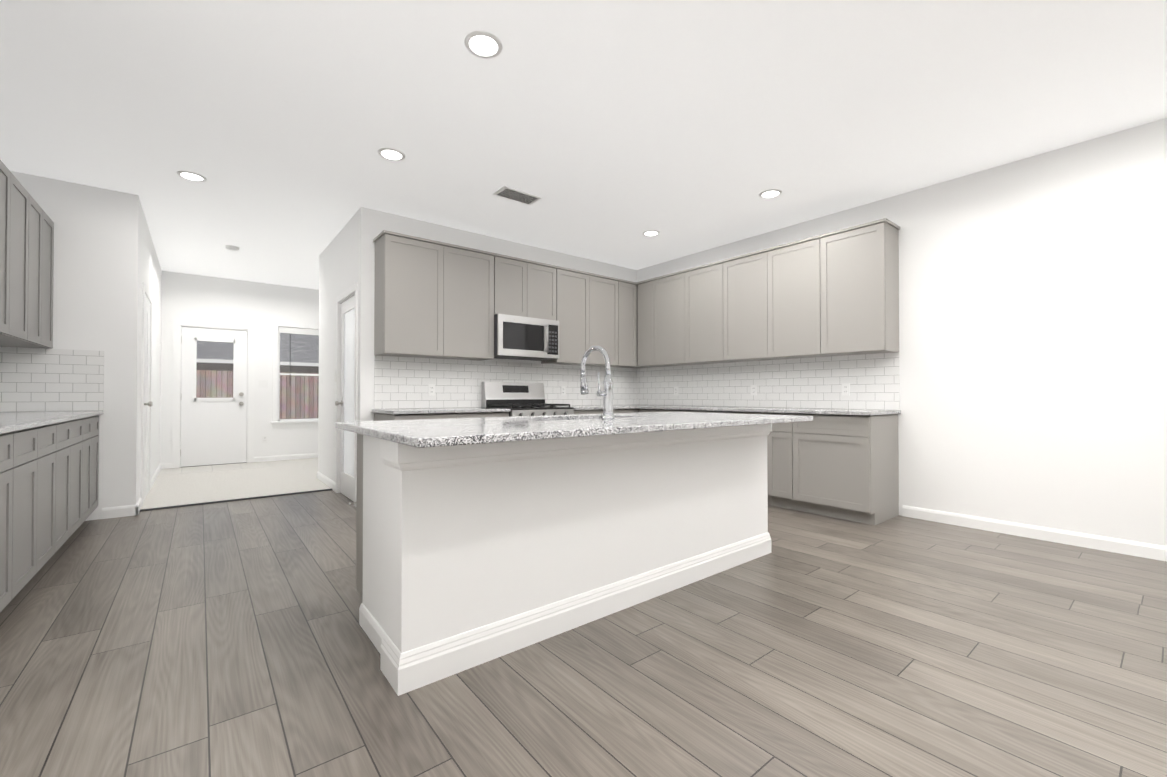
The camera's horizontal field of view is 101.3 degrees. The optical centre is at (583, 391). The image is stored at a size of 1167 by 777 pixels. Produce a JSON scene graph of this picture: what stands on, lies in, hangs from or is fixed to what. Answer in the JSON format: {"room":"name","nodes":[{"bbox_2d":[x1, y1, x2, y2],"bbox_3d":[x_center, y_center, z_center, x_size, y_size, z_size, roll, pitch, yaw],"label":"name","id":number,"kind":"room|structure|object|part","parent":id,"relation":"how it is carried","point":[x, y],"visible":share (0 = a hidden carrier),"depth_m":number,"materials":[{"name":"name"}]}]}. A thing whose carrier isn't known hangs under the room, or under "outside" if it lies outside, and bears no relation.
{"room":"kitchen","nodes":[
{"label":"kitchen","id":0,"kind":"room"},
{"bbox_2d":[10,171,161,520],"bbox_3d":[-5.219,-0.309,5.206,0.922,2.800,3.240,0,-1,-39],"label":"wall","id":1,"kind":"structure","parent":0,"point":[107,281],"depth_m":4.09,"materials":[{"name":"white paint"}]},
{"bbox_2d":[46,216,53,348],"bbox_3d":[-4.294,-0.856,3.602,0.346,1.024,0.420,0,-1,-39],"label":"upper cabinet","id":2,"kind":"object","parent":1,"relation":"attached to","point":[50,223],"depth_m":3.82,"materials":[{"name":"grey wood"}]},
{"bbox_2d":[0,347,103,411],"bbox_3d":[-4.298,-0.089,3.858,0.613,0.505,0.009,0,-1,-39],"label":"backsplash","id":3,"kind":"structure","parent":1,"relation":"attached to","point":[37,379],"depth_m":3.86,"materials":[{"name":"white tile"}]},
{"bbox_2d":[134,497,141,515],"bbox_3d":[-4.011,1.037,4.320,0.014,0.092,0.394,0,-1,-39],"label":"baseboard","id":4,"kind":"structure","parent":1,"relation":"attached to","point":[137,507],"depth_m":4.21,"materials":[{"name":"white wood"}]},
{"bbox_3d":[-4.409,0.035,4.872,0.072,2.105,0.940,0,-1,-39],"label":"door interior trim","id":5,"kind":"part","parent":1,"relation":"part of","materials":[{"name":"white wood"}]},
{"bbox_2d":[151,463,165,487],"bbox_3d":[-5.315,1.052,5.969,0.040,0.092,1.910,0,-1,-39],"label":"baseboard","id":6,"kind":"structure","parent":1,"relation":"attached to","point":[162,465],"depth_m":6.10,"materials":[{"name":"white wood"}]},
{"bbox_2d":[158,461,270,474],"bbox_3d":[-5.227,1.099,6.819,1.238,0.014,0.688,0,-1,-39],"label":"doormat","id":7,"kind":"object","parent":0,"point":[169,471],"depth_m":6.75,"materials":[{"name":"white fabric"}]},
{"bbox_2d":[141,458,330,508],"bbox_3d":[-3.304,1.150,6.912,4.460,0.112,3.190,0,-1,-39],"label":"floor carpet","id":8,"kind":"object","parent":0,"point":[287,476],"depth_m":5.54,"materials":[{"name":"beige carpet"}]},
{"bbox_2d":[160,271,318,462],"bbox_3d":[-4.264,-0.283,8.124,4.460,2.800,0.120,0,-1,-39],"label":"wall","id":9,"kind":"structure","parent":0,"point":[261,307],"depth_m":7.39,"materials":[{"name":"white paint"}]},
{"bbox_2d":[180,327,246,466],"bbox_3d":[-5.450,0.083,7.078,0.779,2.010,0.133,0,-1,-39],"label":"exterior door","id":10,"kind":"structure","parent":9,"relation":"in","point":[213,431],"depth_m":7.08,"materials":[{"name":"white"}]},
{"bbox_2d":[172,319,318,467],"bbox_3d":[-4.966,0.007,7.530,2.275,2.210,0.165,0,-1,-39],"label":"trim","id":11,"kind":"structure","parent":9,"relation":"in","point":[298,328],"depth_m":7.35,"materials":[{"name":"white wood"}]},
{"bbox_2d":[254,453,317,461],"bbox_3d":[-3.826,1.073,8.377,3.205,0.092,0.014,0,-1,-39],"label":"baseboard","id":12,"kind":"structure","parent":9,"relation":"attached to","point":[310,455],"depth_m":7.63,"materials":[{"name":"white wood"}]},
{"bbox_2d":[259,211,357,506],"bbox_3d":[-3.510,-0.302,5.976,0.568,2.800,4.175,0,-1,-39],"label":"wall","id":13,"kind":"structure","parent":0,"point":[338,343],"depth_m":5.12,"materials":[{"name":"white paint"}]},
{"bbox_2d":[317,472,334,491],"bbox_3d":[-2.998,1.048,5.576,0.014,0.092,1.040,0,-1,-39],"label":"baseboard","id":14,"kind":"structure","parent":13,"relation":"attached to","point":[321,477],"depth_m":5.53,"materials":[{"name":"white wood"}]},
{"bbox_3d":[-2.358,0.070,4.769,0.135,2.017,0.855,0,-1,-39],"label":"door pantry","id":15,"kind":"part","parent":13,"relation":"part of","materials":[{"name":"white wood"}]},
{"bbox_3d":[-2.352,0.035,4.873,0.136,2.105,0.860,0,-1,-39],"label":"door pantry casing trim","id":16,"kind":"part","parent":13,"relation":"part of","materials":[{"name":"white wood"}]},
{"bbox_2d":[358,207,636,420],"bbox_3d":[-0.700,-0.306,5.610,3.600,2.800,0.120,0,-1,-39],"label":"wall","id":17,"kind":"structure","parent":0,"point":[372,224],"depth_m":4.64,"materials":[{"name":"white paint"}]},
{"bbox_2d":[428,384,434,394],"bbox_3d":[-1.536,-0.013,4.843,0.070,0.114,0.007,0,-1,-39],"label":"outlet","id":18,"kind":"object","parent":17,"relation":"attached to","point":[431,387],"depth_m":4.84,"materials":[{"name":"white plastic"}]},
{"bbox_2d":[374,355,635,408],"bbox_3d":[-0.613,-0.073,5.593,3.478,0.505,0.009,0,-1,-39],"label":"backsplash","id":19,"kind":"structure","parent":17,"relation":"attached to","point":[399,382],"depth_m":5.11,"materials":[{"name":"white tile"}]},
{"bbox_2d":[373,230,650,367],"bbox_3d":[-0.516,-0.873,5.467,3.492,1.092,0.335,0,-1,-39],"label":"upper cabinet","id":20,"kind":"object","parent":17,"relation":"attached to","point":[437,299],"visible":0.92,"depth_m":4.85,"materials":[{"name":"grey wood"}]},
{"bbox_2d":[494,314,558,360],"bbox_3d":[-0.676,-0.573,5.262,0.768,0.431,0.433,0,-1,-39],"label":"over-the-range microwave","id":21,"kind":"object","parent":20,"relation":"attached to","point":[524,338],"visible":0.98,"depth_m":5.11,"materials":[{"name":"grey metal"}]},
{"bbox_2d":[561,386,565,394],"bbox_3d":[-0.248,-0.003,5.875,0.070,0.114,0.007,0,-1,-39],"label":"outlet","id":22,"kind":"object","parent":17,"relation":"attached to","point":[563,388],"depth_m":5.87,"materials":[{"name":"white plastic"}]},
{"bbox_2d":[0,490,1166,776],"bbox_3d":[0.448,1.113,2.212,6.280,0.100,8.840,0,-1,-39],"label":"floor","id":23,"kind":"structure","parent":0,"point":[222,640],"depth_m":1.83,"materials":[{"name":"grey wood"}]},
{"bbox_2d":[0,416,98,611],"bbox_3d":[-3.314,0.629,2.580,0.616,0.876,3.220,0,-1,-39],"label":"base cabinet","id":24,"kind":"object","parent":23,"relation":"on","point":[49,486],"visible":1,"depth_m":2.59,"materials":[{"name":"grey wood"}]},
{"bbox_2d":[0,411,102,433],"bbox_3d":[-3.298,0.167,2.591,0.634,0.029,3.215,0,-1,-39],"label":"countertop","id":25,"kind":"structure","parent":24,"relation":"on","point":[12,421],"depth_m":2.80,"materials":[{"name":"stone"}]},
{"bbox_2d":[140,488,332,511],"bbox_3d":[-3.386,1.080,4.799,1.590,0.014,0.032,0,-1,-39],"label":"threshold","id":26,"kind":"object","parent":23,"relation":"on","point":[158,508],"depth_m":4.72,"materials":[{"name":"grey"}]},
{"bbox_2d":[356,433,385,652],"bbox_3d":[-0.632,0.627,2.338,0.770,0.876,0.618,0,-1,-39],"label":"island end panel","id":27,"kind":"object","parent":23,"relation":"on","point":[370,524],"visible":0.06,"depth_m":2.04,"materials":[{"name":"grey"}]},
{"bbox_2d":[335,411,812,447],"bbox_3d":[0.115,0.169,2.661,2.480,0.030,1.135,0,-1,-39],"label":"countertop","id":28,"kind":"structure","parent":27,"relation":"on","point":[421,433],"depth_m":2.10,"materials":[{"name":"stone"}]},
{"bbox_2d":[580,346,613,418],"bbox_3d":[0.056,-0.053,2.711,0.109,0.413,0.272,0,-1,-39],"label":"gooseneck faucet","id":29,"kind":"object","parent":28,"relation":"on","point":[607,394],"visible":1,"depth_m":2.63,"materials":[{"name":"silver metal"}]},
{"bbox_2d":[374,409,639,420],"bbox_3d":[-0.422,0.654,5.348,3.477,0.876,0.617,0,-1,-39],"label":"base cabinet","id":30,"kind":"object","parent":23,"relation":"on","point":[380,417],"visible":0.15,"depth_m":4.43,"materials":[{"name":"grey stone"}]},
{"bbox_2d":[372,407,510,413],"bbox_3d":[-1.348,0.185,4.583,1.120,0.029,0.644,0,-1,-39],"label":"countertop","id":31,"kind":"structure","parent":30,"relation":"on","point":[432,410],"depth_m":4.40,"materials":[{"name":"stone"}]},
{"bbox_2d":[482,382,573,416],"bbox_3d":[-0.585,0.495,5.139,0.760,1.190,0.707,0,-1,-39],"label":"steel gas range","id":32,"kind":"object","parent":23,"relation":"on","point":[521,399],"visible":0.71,"depth_m":5.19,"materials":[{"name":"grey metal"}]},
{"bbox_2d":[380,424,771,695],"bbox_3d":[0.238,0.625,2.502,2.432,0.882,0.211,0,-1,-39],"label":"kitchen island","id":33,"kind":"structure","parent":23,"relation":"on","point":[495,550],"depth_m":2.07,"materials":[{"name":"white paint"}]},
{"bbox_2d":[639,409,658,411],"bbox_3d":[1.048,0.658,5.800,0.616,0.876,0.431,0,-1,-39],"label":"base cabinet","id":34,"kind":"object","parent":23,"relation":"on","point":[641,410],"depth_m":5.69,"materials":[{"name":"grey"}]},
{"bbox_2d":[557,405,636,409],"bbox_3d":[0.066,0.196,5.713,0.960,0.029,0.648,0,-1,-39],"label":"countertop","id":35,"kind":"structure","parent":34,"relation":"on","point":[592,407],"depth_m":5.59,"materials":[{"name":"stone"}]},
{"bbox_2d":[659,409,682,411],"bbox_3d":[1.265,0.656,5.530,0.616,0.876,0.488,0,-1,-39],"label":"base cabinet","id":36,"kind":"object","parent":23,"relation":"on","point":[660,410],"depth_m":5.44,"materials":[{"name":"grey"}]},
{"bbox_2d":[683,410,718,412],"bbox_3d":[1.523,0.653,5.207,0.616,0.876,0.572,0,-1,-39],"label":"base cabinet","id":37,"kind":"object","parent":23,"relation":"on","point":[683,410],"depth_m":5.12,"materials":[{"name":"grey"}]},
{"bbox_2d":[719,411,767,413],"bbox_3d":[1.810,0.649,4.848,0.616,0.876,0.572,0,-1,-39],"label":"base cabinet","id":38,"kind":"object","parent":23,"relation":"on","point":[719,411],"depth_m":4.70,"materials":[{"name":"grey"}]},
{"bbox_2d":[759,413,782,507],"bbox_3d":[2.031,0.647,4.573,0.616,0.876,0.366,0,-1,-39],"label":"base cabinet","id":39,"kind":"object","parent":23,"relation":"on","point":[775,438],"depth_m":4.42,"materials":[{"name":"grey wood"}]},
{"bbox_2d":[783,413,898,524],"bbox_3d":[2.290,0.644,4.250,0.616,0.876,0.693,0,-1,-39],"label":"base cabinet","id":40,"kind":"object","parent":23,"relation":"on","point":[845,467],"depth_m":4.02,"materials":[{"name":"grey wood"}]},
{"bbox_2d":[637,405,900,415],"bbox_3d":[1.497,0.191,5.209,0.644,0.029,3.224,0,-1,-39],"label":"countertop","id":41,"kind":"structure","parent":40,"relation":"on","point":[798,410],"depth_m":4.41,"materials":[{"name":"stone"}]},
{"bbox_2d":[0,0,1166,289],"bbox_3d":[-0.549,-1.775,3.483,6.280,0.100,12.030,0,-1,-39],"label":"ceiling","id":42,"kind":"structure","parent":0,"point":[608,130],"depth_m":2.93,"materials":[{"name":"white paint"}]},
{"bbox_2d":[177,171,206,181],"bbox_3d":[-3.130,-1.719,3.828,0.180,0.006,0.191,0,-1,-39],"label":"recessed light","id":43,"kind":"object","parent":42,"relation":"in","point":[178,172],"depth_m":3.80,"materials":[{"name":"white"}]},
{"bbox_2d":[225,245,238,250],"bbox_3d":[-4.153,-1.689,5.662,0.136,0.032,0.136,0,-1,-39],"label":"smoke detector","id":44,"kind":"object","parent":42,"relation":"attached to","point":[232,248],"visible":1,"depth_m":5.62,"materials":[{"name":"white plastic"}]},
{"bbox_2d":[378,148,404,160],"bbox_3d":[-1.394,-1.722,3.479,0.184,0.006,0.190,0,-1,-39],"label":"recessed light","id":45,"kind":"object","parent":42,"relation":"in","point":[380,150],"depth_m":3.45,"materials":[{"name":"white"}]},
{"bbox_2d":[464,31,501,58],"bbox_3d":[-0.501,-1.732,2.393,0.184,0.006,0.187,0,-1,-39],"label":"recessed light","id":46,"kind":"object","parent":42,"relation":"in","point":[473,34],"depth_m":2.37,"materials":[{"name":"white"}]},
{"bbox_2d":[181,36,778,235],"bbox_3d":[-0.739,-1.714,3.984,4.068,0.001,2.908,0,-1,-39],"label":"discs","id":47,"kind":"object","parent":46,"relation":"attached to","point":[483,45],"visible":1,"depth_m":2.45},
{"bbox_2d":[493,186,541,204],"bbox_3d":[-0.579,-1.714,4.208,0.380,0.010,0.200,0,-1,-39],"label":"ceiling vent","id":48,"kind":"object","parent":42,"relation":"in","point":[506,192],"visible":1,"depth_m":4.19,"materials":[{"name":"white metal"}]},
{"bbox_2d":[642,230,659,235],"bbox_3d":[0.726,-1.707,5.169,0.187,0.006,0.184,0,-1,-39],"label":"recessed light","id":49,"kind":"object","parent":42,"relation":"in","point":[644,232],"depth_m":5.14,"materials":[{"name":"white"}]},
{"bbox_2d":[759,189,781,198],"bbox_3d":[1.624,-1.716,4.158,0.184,0.006,0.181,0,-1,-39],"label":"recessed light","id":50,"kind":"object","parent":42,"relation":"in","point":[780,192],"depth_m":4.13,"materials":[{"name":"white"}]},
{"bbox_2d":[637,118,1166,545],"bbox_3d":[3.165,-0.323,3.760,0.120,2.800,7.840,0,-1,-39],"label":"wall","id":51,"kind":"structure","parent":0,"point":[1033,340],"depth_m":3.49,"materials":[{"name":"white paint"}]},
{"bbox_2d":[637,279,664,366],"bbox_3d":[0.928,-0.866,6.201,0.322,1.092,0.316,0,-1,-39],"label":"upper cabinet","id":52,"kind":"object","parent":51,"relation":"attached to","point":[643,286],"depth_m":6.14,"materials":[{"name":"grey wood"}]},
{"bbox_2d":[649,271,680,365],"bbox_3d":[1.171,-0.869,5.896,0.322,1.092,0.578,0,-1,-39],"label":"upper cabinet","id":53,"kind":"object","parent":51,"relation":"attached to","point":[665,290],"depth_m":5.86,"materials":[{"name":"grey wood"}]},
{"bbox_2d":[674,386,677,394],"bbox_3d":[1.181,-0.001,6.115,0.007,0.114,0.070,0,-1,-39],"label":"outlet","id":54,"kind":"object","parent":51,"relation":"attached to","point":[675,388],"depth_m":6.11,"materials":[{"name":"white plastic"}]},
{"bbox_2d":[681,262,731,365],"bbox_3d":[1.481,-0.873,5.510,0.322,1.092,0.637,0,-1,-39],"label":"upper cabinet","id":55,"kind":"object","parent":51,"relation":"attached to","point":[698,284],"depth_m":5.47,"materials":[{"name":"grey wood"}]},
{"bbox_2d":[717,250,764,361],"bbox_3d":[1.806,-0.876,5.104,0.322,1.092,0.638,0,-1,-39],"label":"upper cabinet","id":56,"kind":"object","parent":51,"relation":"attached to","point":[739,277],"depth_m":5.06,"materials":[{"name":"grey wood"}]},
{"bbox_2d":[751,385,756,394],"bbox_3d":[1.869,-0.009,5.257,0.007,0.114,0.070,0,-1,-39],"label":"outlet","id":57,"kind":"object","parent":51,"relation":"attached to","point":[753,387],"depth_m":5.25,"materials":[{"name":"white plastic"}]},
{"bbox_2d":[636,352,899,409],"bbox_3d":[1.757,-0.075,5.410,0.008,0.505,3.180,0,-1,-39],"label":"backsplash","id":58,"kind":"structure","parent":51,"relation":"attached to","point":[815,382],"depth_m":5.00,"materials":[{"name":"white tile"}]},
{"bbox_2d":[761,237,812,359],"bbox_3d":[2.134,-0.880,4.695,0.322,1.092,0.637,0,-1,-39],"label":"upper cabinet","id":59,"kind":"object","parent":51,"relation":"attached to","point":[786,269],"depth_m":4.64,"materials":[{"name":"grey wood"}]},
{"bbox_2d":[842,383,849,394],"bbox_3d":[2.469,-0.016,4.508,0.007,0.114,0.070,0,-1,-39],"label":"outlet","id":60,"kind":"object","parent":51,"relation":"attached to","point":[845,389],"depth_m":4.50,"materials":[{"name":"white plastic"}]},
{"bbox_2d":[813,218,899,356],"bbox_3d":[2.444,-0.884,4.307,0.322,1.092,0.588,0,-1,-39],"label":"upper cabinet","id":61,"kind":"object","parent":51,"relation":"attached to","point":[834,293],"depth_m":4.16,"materials":[{"name":"grey wood"}]},
{"bbox_2d":[902,505,1166,560],"bbox_3d":[4.125,1.020,2.442,0.014,0.092,4.360,0,-1,-39],"label":"baseboard","id":62,"kind":"structure","parent":51,"relation":"attached to","point":[1138,549],"depth_m":3.44,"materials":[{"name":"white wood"}]},
{"bbox_3d":[-2.990,-0.342,1.591,0.120,2.800,11.910,0,-1,-39],"label":"wall","id":63,"kind":"structure","parent":0,"visible":0},
{"bbox_2d":[0,160,15,339],"bbox_3d":[-3.587,-0.865,2.718,0.346,1.024,0.524,0,-1,-39],"label":"upper cabinet","id":64,"kind":"object","parent":63,"relation":"attached to","point":[7,179],"depth_m":2.96,"materials":[{"name":"grey wood"}]},
{"bbox_2d":[0,179,35,343],"bbox_3d":[-3.844,-0.862,3.040,0.346,1.024,0.524,0,-1,-39],"label":"upper cabinet","id":65,"kind":"object","parent":63,"relation":"attached to","point":[26,263],"depth_m":3.26,"materials":[{"name":"grey wood"}]},
{"bbox_2d":[0,202,47,347],"bbox_3d":[-4.085,-0.859,3.340,0.346,1.024,0.478,0,-1,-39],"label":"upper cabinet","id":66,"kind":"object","parent":63,"relation":"attached to","point":[40,305],"depth_m":3.58,"materials":[{"name":"grey wood"}]},
{"label":"outside","id":67,"kind":"structure","parent":0,"visible":0},
{"bbox_3d":[-23.262,1.478,28.644,70.000,0.250,55.690,0,-1,-39],"label":"ground","id":68,"kind":"structure","parent":67,"visible":0},
{"bbox_2d":[181,327,318,372],"bbox_3d":[-21.040,-2.997,25.910,62.000,8.650,10.800,0,-1,-39],"label":"house","id":69,"kind":"structure","parent":68,"relation":"on","point":[305,349],"depth_m":24.46,"materials":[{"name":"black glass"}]},
{"bbox_2d":[196,370,318,418],"bbox_3d":[-12.487,0.277,15.274,50.090,1.910,0.130,0,-1,-39],"label":"fence","id":70,"kind":"object","parent":68,"relation":"on","point":[203,378],"depth_m":16.93,"materials":[{"name":"brown wood"}]}
]}

